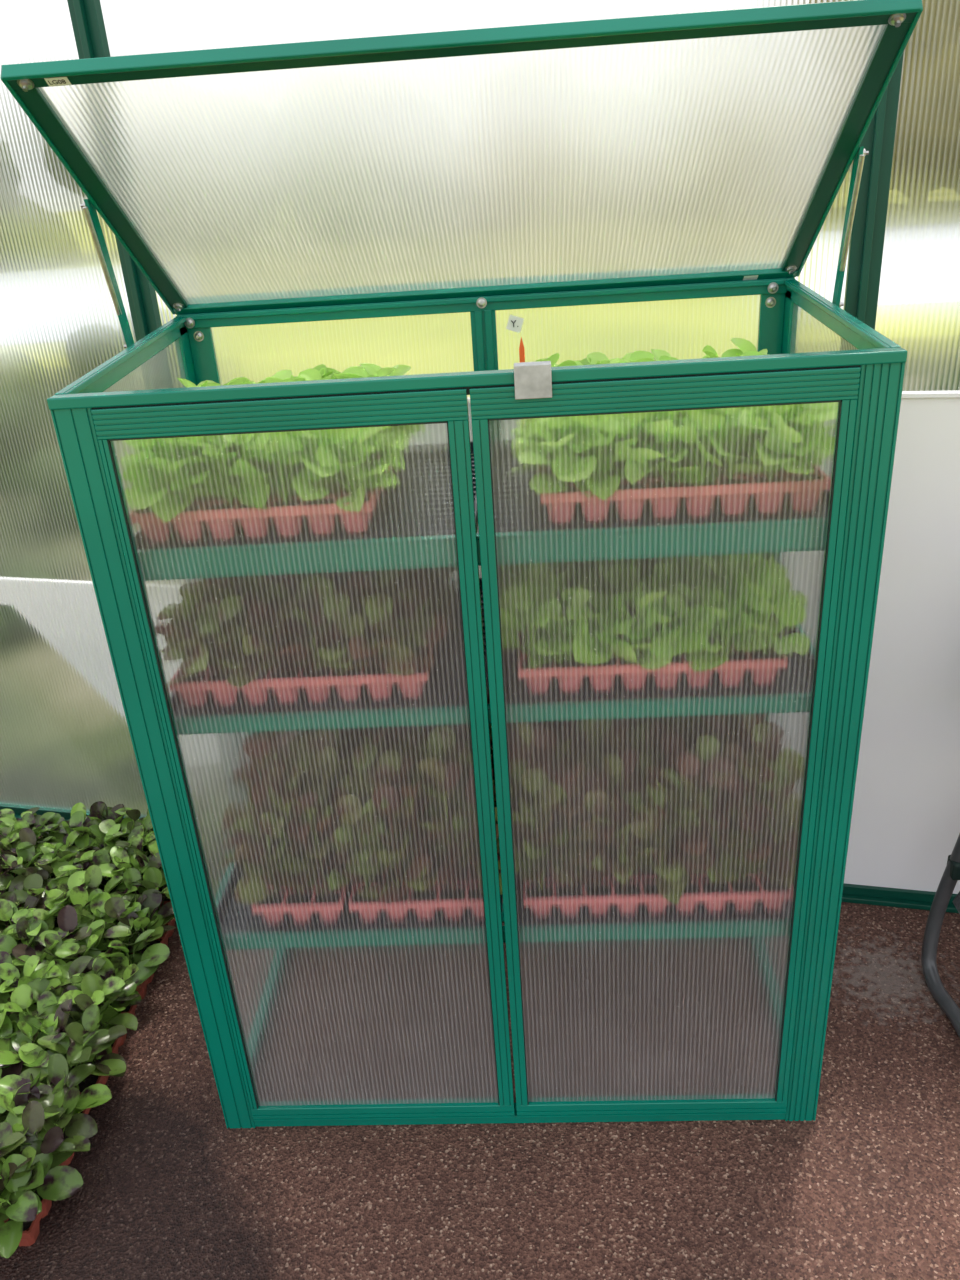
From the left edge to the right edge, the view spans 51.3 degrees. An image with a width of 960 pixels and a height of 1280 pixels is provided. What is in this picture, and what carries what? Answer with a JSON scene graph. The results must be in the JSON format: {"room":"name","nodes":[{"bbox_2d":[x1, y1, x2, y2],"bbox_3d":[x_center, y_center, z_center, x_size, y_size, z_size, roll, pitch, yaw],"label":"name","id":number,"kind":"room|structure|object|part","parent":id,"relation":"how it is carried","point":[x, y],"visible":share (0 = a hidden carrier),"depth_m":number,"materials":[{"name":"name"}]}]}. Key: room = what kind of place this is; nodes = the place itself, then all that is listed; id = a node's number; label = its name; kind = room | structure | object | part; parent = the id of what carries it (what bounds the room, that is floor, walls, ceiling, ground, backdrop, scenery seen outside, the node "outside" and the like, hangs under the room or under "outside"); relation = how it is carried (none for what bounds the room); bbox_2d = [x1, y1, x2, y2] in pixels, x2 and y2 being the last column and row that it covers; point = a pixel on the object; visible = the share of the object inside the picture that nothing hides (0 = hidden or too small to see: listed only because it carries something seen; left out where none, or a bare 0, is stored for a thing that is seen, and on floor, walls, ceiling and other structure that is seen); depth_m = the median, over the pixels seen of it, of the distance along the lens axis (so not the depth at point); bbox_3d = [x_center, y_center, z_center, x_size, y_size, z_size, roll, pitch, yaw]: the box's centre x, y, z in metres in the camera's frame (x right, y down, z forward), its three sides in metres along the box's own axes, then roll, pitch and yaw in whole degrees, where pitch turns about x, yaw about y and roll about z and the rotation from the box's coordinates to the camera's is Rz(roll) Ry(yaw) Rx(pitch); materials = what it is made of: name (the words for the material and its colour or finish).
{"room":"greenhouse","nodes":[
{"label":"greenhouse","id":0,"kind":"room"},
{"bbox_2d":[0,837,959,1279],"bbox_3d":[-0.190,1.262,0.846,5.453,0.030,4.469,-2,25,3],"label":"floor","id":1,"kind":"structure","parent":0,"point":[868,1188],"depth_m":1.67,"materials":[{"name":"brown gravel"}]},
{"bbox_2d":[0,875,28,929],"bbox_3d":[-1.170,0.625,2.098,0.455,0.164,0.341,-2,25,3],"label":"tray","id":2,"kind":"object","parent":1,"relation":"on","point":[17,883],"visible":0.29,"depth_m":2.18,"materials":[{"name":"plant"}]},
{"bbox_2d":[0,807,86,906],"bbox_3d":[-1.156,0.519,2.312,0.454,0.168,0.365,-2,25,3],"label":"tray","id":3,"kind":"object","parent":1,"relation":"on","point":[20,840],"visible":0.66,"depth_m":2.31,"materials":[{"name":"green plant"}]},
{"bbox_2d":[0,1052,111,1257],"bbox_3d":[-0.847,0.830,1.616,0.451,0.168,0.374,-2,25,3],"label":"tray","id":4,"kind":"object","parent":1,"relation":"on","point":[42,1126],"visible":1,"depth_m":1.60,"materials":[{"name":"green plant"}]},
{"bbox_2d":[0,951,158,1107],"bbox_3d":[-0.838,0.723,1.844,0.443,0.164,0.355,-2,25,3],"label":"tray","id":5,"kind":"object","parent":1,"relation":"on","point":[79,1013],"visible":0.94,"depth_m":1.84,"materials":[{"name":"green plant"}]},
{"bbox_2d":[80,1005,136,1107],"bbox_3d":[-0.834,0.772,1.874,0.326,0.050,0.236,-2,25,3],"label":"tray","id":6,"kind":"object","parent":5,"relation":"on","point":[90,1080],"depth_m":1.82,"materials":[{"name":"green plant"}]},
{"bbox_2d":[0,865,174,999],"bbox_3d":[-0.824,0.609,2.073,0.434,0.170,0.359,-2,25,3],"label":"tray","id":7,"kind":"object","parent":1,"relation":"on","point":[71,918],"visible":0.81,"depth_m":2.06,"materials":[{"name":"green plant"}]},
{"bbox_2d":[129,907,174,999],"bbox_3d":[-0.825,0.663,2.101,0.326,0.050,0.236,-2,25,3],"label":"tray","id":8,"kind":"object","parent":7,"relation":"on","point":[141,989],"depth_m":2.10,"materials":[{"name":"green plant"}]},
{"bbox_2d":[21,801,170,906],"bbox_3d":[-0.806,0.499,2.305,0.462,0.168,0.358,-2,25,3],"label":"tray","id":9,"kind":"object","parent":1,"relation":"on","point":[106,840],"visible":0.52,"depth_m":2.28,"materials":[{"name":"green plant"}]},
{"bbox_2d":[105,852,170,906],"bbox_3d":[-0.816,0.554,2.328,0.326,0.050,0.236,-2,25,3],"label":"tray","id":10,"kind":"object","parent":9,"relation":"on","point":[166,900],"depth_m":2.22,"materials":[{"name":"green plant"}]},
{"bbox_2d":[1,0,922,1128],"bbox_3d":[0.021,-0.016,1.591,1.049,1.607,0.548,-2,25,3],"label":"greenhouse","id":11,"kind":"object","parent":1,"relation":"on","point":[432,203],"visible":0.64,"depth_m":1.36,"materials":[{"name":"metal"}]},
{"bbox_3d":[-0.506,-0.594,1.390,0.026,0.016,0.499,-2,-10,3],"label":"rail","id":12,"kind":"part","parent":11,"relation":"part of","materials":[{"name":"green metal"}]},
{"bbox_3d":[-0.526,-0.526,1.396,0.007,0.146,0.050,-2,25,3],"label":"stay rod","id":13,"kind":"part","parent":11,"relation":"part of","materials":[{"name":"metal"}]},
{"bbox_3d":[-0.450,0.273,1.478,0.050,1.242,0.045,-2,25,3],"label":"post","id":14,"kind":"part","parent":11,"relation":"part of","materials":[{"name":"green metal"}]},
{"bbox_3d":[-0.459,0.149,1.695,0.001,1.239,0.482,-2,25,3],"label":"pane","id":15,"kind":"part","parent":11,"relation":"part of","materials":[{"name":"clear plastic"}]},
{"bbox_3d":[-0.434,0.053,1.910,0.050,1.264,0.050,-2,25,3],"label":"post","id":16,"kind":"part","parent":11,"relation":"part of","materials":[{"name":"green metal"}]},
{"bbox_2d":[122,363,425,541],"bbox_3d":[-0.292,-0.302,1.487,0.401,0.177,0.498,-2,25,3],"label":"seedling tray","id":17,"kind":"object","parent":11,"relation":"on","point":[257,483],"visible":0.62,"depth_m":1.34,"materials":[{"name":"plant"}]},
{"bbox_3d":[-0.238,-0.269,1.190,0.447,0.036,0.016,-2,25,3],"label":"rail","id":18,"kind":"part","parent":11,"relation":"part of","materials":[{"name":"green metal"}]},
{"bbox_2d":[220,728,370,921],"bbox_3d":[-0.283,0.239,1.730,0.286,0.280,0.470,-2,25,3],"label":"seedling tray","id":19,"kind":"object","parent":11,"relation":"on","point":[298,787],"visible":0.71,"depth_m":1.59,"materials":[{"name":"plant"}]},
{"bbox_2d":[252,865,348,921],"bbox_3d":[-0.281,0.347,1.776,0.144,0.045,0.418,-2,25,3],"label":"tray","id":20,"kind":"object","parent":19,"relation":"on","point":[301,902],"depth_m":1.60,"materials":[{"name":"plastic"}]},
{"bbox_3d":[-0.205,0.265,1.444,0.426,1.177,0.001,-2,25,3],"label":"pane","id":21,"kind":"part","parent":11,"relation":"part of","materials":[{"name":"clear plastic"}]},
{"bbox_2d":[155,567,457,704],"bbox_3d":[-0.249,-0.066,1.584,0.454,0.163,0.483,-2,25,3],"label":"seedling tray","id":22,"kind":"object","parent":11,"relation":"on","point":[259,634],"visible":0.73,"depth_m":1.44,"materials":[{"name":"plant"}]},
{"bbox_3d":[-0.200,0.027,1.910,0.460,1.244,0.001,-2,25,3],"label":"pane","id":23,"kind":"part","parent":11,"relation":"part of","materials":[{"name":"clear plastic"}]},
{"bbox_3d":[-0.165,0.798,1.698,0.447,0.030,0.016,-2,25,3],"label":"rail","id":24,"kind":"part","parent":11,"relation":"part of","materials":[{"name":"green metal"}]},
{"bbox_2d":[323,687,517,918],"bbox_3d":[-0.091,0.231,1.716,0.358,0.284,0.483,-2,25,3],"label":"seedling tray","id":25,"kind":"object","parent":11,"relation":"on","point":[412,854],"visible":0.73,"depth_m":1.56,"materials":[{"name":"plant"}]},
{"bbox_2d":[349,848,483,918],"bbox_3d":[-0.081,0.339,1.765,0.236,0.045,0.418,-2,25,3],"label":"tray","id":26,"kind":"object","parent":25,"relation":"on","point":[453,896],"depth_m":1.59,"materials":[{"name":"plastic"}]},
{"bbox_3d":[-0.033,-0.658,1.107,1.012,0.013,0.020,-2,-10,3],"label":"rail","id":27,"kind":"part","parent":11,"relation":"part of","materials":[{"name":"green metal"}]},
{"bbox_3d":[-0.017,-0.613,1.359,0.980,0.001,0.513,-2,-10,3],"label":"lid pane","id":28,"kind":"part","parent":11,"relation":"part of","materials":[{"name":"clear plastic"}]},
{"bbox_3d":[-0.001,-0.116,1.281,0.940,0.040,0.012,-2,25,3],"label":"rail","id":29,"kind":"part","parent":11,"relation":"part of","materials":[{"name":"green metal"}]},
{"bbox_2d":[135,439,829,548],"bbox_3d":[0.007,-0.230,1.492,0.940,0.020,0.462,-2,25,3],"label":"shelf","id":30,"kind":"object","parent":11,"relation":"on","point":[423,494],"depth_m":1.36,"materials":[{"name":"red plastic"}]},
{"bbox_3d":[0.000,-0.569,1.616,1.008,0.022,0.018,-2,-10,3],"label":"hinge rail","id":31,"kind":"part","parent":11,"relation":"part of","materials":[{"name":"green metal"}]},
{"bbox_2d":[170,576,814,715],"bbox_3d":[0.022,-0.005,1.599,0.940,0.020,0.462,-2,25,3],"label":"shelf","id":32,"kind":"object","parent":11,"relation":"on","point":[444,693],"depth_m":1.42,"materials":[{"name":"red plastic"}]},
{"bbox_3d":[0.014,0.102,1.385,0.940,0.024,0.012,-2,25,3],"label":"rail","id":33,"kind":"part","parent":11,"relation":"part of","materials":[{"name":"green metal"}]},
{"bbox_2d":[217,839,793,932],"bbox_3d":[0.046,0.350,1.768,0.940,0.020,0.462,-2,25,3],"label":"shelf","id":34,"kind":"object","parent":11,"relation":"on","point":[236,916],"depth_m":1.58,"materials":[{"name":"red plastic"}]},
{"bbox_3d":[0.038,0.457,1.554,0.940,0.024,0.012,-2,25,3],"label":"rail","id":35,"kind":"part","parent":11,"relation":"part of","materials":[{"name":"green metal"}]},
{"bbox_3d":[0.061,-0.301,1.161,0.043,0.038,0.020,-2,25,3],"label":"latch plate","id":36,"kind":"part","parent":11,"relation":"part of","materials":[{"name":"metal"}]},
{"bbox_3d":[0.279,0.007,1.882,0.460,1.244,0.001,-2,25,3],"label":"pane","id":37,"kind":"part","parent":11,"relation":"part of","materials":[{"name":"clear plastic"}]},
{"bbox_2d":[496,713,804,914],"bbox_3d":[0.257,0.211,1.688,0.510,0.300,0.479,-2,25,3],"label":"seedling tray","id":38,"kind":"object","parent":11,"relation":"on","point":[614,809],"visible":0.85,"depth_m":1.54,"materials":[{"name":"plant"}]},
{"bbox_3d":[0.284,0.779,1.673,0.446,0.030,0.016,-2,25,3],"label":"rail","id":39,"kind":"part","parent":11,"relation":"part of","materials":[{"name":"green metal"}]},
{"bbox_2d":[498,553,809,691],"bbox_3d":[0.240,-0.089,1.564,0.467,0.162,0.485,-2,25,3],"label":"seedling tray","id":40,"kind":"object","parent":11,"relation":"on","point":[636,620],"visible":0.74,"depth_m":1.41,"materials":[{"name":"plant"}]},
{"bbox_3d":[0.212,-0.288,1.164,0.446,0.036,0.016,-2,25,3],"label":"rail","id":41,"kind":"part","parent":11,"relation":"part of","materials":[{"name":"green metal"}]},
{"bbox_3d":[0.248,0.246,1.417,0.424,1.177,0.001,-2,25,3],"label":"pane","id":42,"kind":"part","parent":11,"relation":"part of","materials":[{"name":"clear plastic"}]},
{"bbox_2d":[509,338,837,522],"bbox_3d":[0.263,-0.327,1.461,0.449,0.176,0.508,-2,25,3],"label":"seedling tray","id":43,"kind":"object","parent":11,"relation":"on","point":[700,456],"visible":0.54,"depth_m":1.30,"materials":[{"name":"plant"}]},
{"bbox_2d":[519,337,526,428],"bbox_3d":[0.065,-0.367,1.495,0.008,0.168,0.003,-2,25,3],"label":"plant label","id":44,"kind":"object","parent":43,"relation":"in","point":[521,347],"visible":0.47,"depth_m":1.47,"materials":[{"name":"orange plastic"}]},
{"bbox_3d":[0.514,0.015,1.856,0.050,1.264,0.050,-2,25,3],"label":"post","id":45,"kind":"part","parent":11,"relation":"part of","materials":[{"name":"green metal"}]},
{"bbox_3d":[0.522,0.109,1.639,0.001,1.239,0.482,-2,25,3],"label":"pane","id":46,"kind":"part","parent":11,"relation":"part of","materials":[{"name":"clear plastic"}]},
{"bbox_3d":[0.498,0.234,1.424,0.050,1.242,0.045,-2,25,3],"label":"post","id":47,"kind":"part","parent":11,"relation":"part of","materials":[{"name":"green metal"}]},
{"bbox_3d":[0.473,-0.634,1.334,0.026,0.016,0.499,-2,-10,3],"label":"rail","id":48,"kind":"part","parent":11,"relation":"part of","materials":[{"name":"green metal"}]},
{"bbox_3d":[0.497,-0.568,1.337,0.007,0.146,0.050,-2,25,3],"label":"stay rod","id":49,"kind":"part","parent":11,"relation":"part of","materials":[{"name":"metal"}]},
{"bbox_2d":[0,803,958,912],"bbox_3d":[-0.259,0.491,2.400,5.200,0.034,0.049,3,26,13],"label":"rail","id":50,"kind":"object","parent":1,"relation":"on","point":[852,893],"visible":0.02,"depth_m":2.13,"materials":[{"name":"green metal"}]},
{"bbox_2d":[0,0,147,816],"bbox_3d":[-1.277,-0.677,2.089,1.305,2.470,0.001,3,26,13],"label":"glazing","id":51,"kind":"object","parent":50,"relation":"on","point":[65,739],"visible":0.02,"depth_m":2.17,"materials":[{"name":"plastic"}]},
{"bbox_2d":[67,0,161,341],"bbox_3d":[-0.648,-0.638,1.918,0.050,2.470,0.036,3,26,13],"label":"post","id":52,"kind":"object","parent":50,"relation":"on","point":[87,20],"visible":0.2,"depth_m":1.87,"materials":[{"name":"green metal"}]},
{"bbox_2d":[843,52,903,329],"bbox_3d":[0.621,-0.582,1.619,0.050,2.470,0.036,3,26,13],"label":"post","id":53,"kind":"object","parent":50,"relation":"on","point":[866,244],"visible":0.2,"depth_m":1.57,"materials":[{"name":"green metal"}]},
{"bbox_2d":[901,392,959,397],"bbox_3d":[0.801,-0.414,1.682,2.887,0.008,0.024,3,26,13],"label":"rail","id":54,"kind":"structure","parent":53,"relation":"attached to","point":[904,394],"depth_m":1.68,"materials":[{"name":"white metal"}]},
{"bbox_2d":[100,0,852,324],"bbox_3d":[-0.041,-1.091,1.565,1.305,1.425,0.001,3,26,13],"label":"glazing","id":55,"kind":"object","parent":54,"relation":"on","point":[132,27],"visible":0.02,"depth_m":1.65,"materials":[{"name":"plastic"}]},
{"bbox_2d":[875,0,959,391],"bbox_3d":[1.228,-1.035,1.265,1.305,1.425,0.001,3,26,13],"label":"glazing","id":56,"kind":"object","parent":54,"relation":"on","point":[918,306],"visible":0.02,"depth_m":1.58,"materials":[{"name":"clear plastic"}]},
{"bbox_2d":[844,398,959,893],"bbox_3d":[1.304,0.078,1.796,1.305,1.045,0.008,3,26,13],"label":"white infill","id":57,"kind":"object","parent":50,"relation":"on","point":[905,826],"visible":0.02,"depth_m":1.91,"materials":[{"name":"white plastic"}]},
{"bbox_2d":[921,833,959,1037],"bbox_3d":[1.125,0.338,1.547,0.608,0.886,0.582,-2,25,3],"label":"folding chair","id":58,"kind":"object","parent":1,"relation":"on","point":[951,875],"visible":1,"depth_m":1.88,"materials":[{"name":"grey metal"}]}
]}

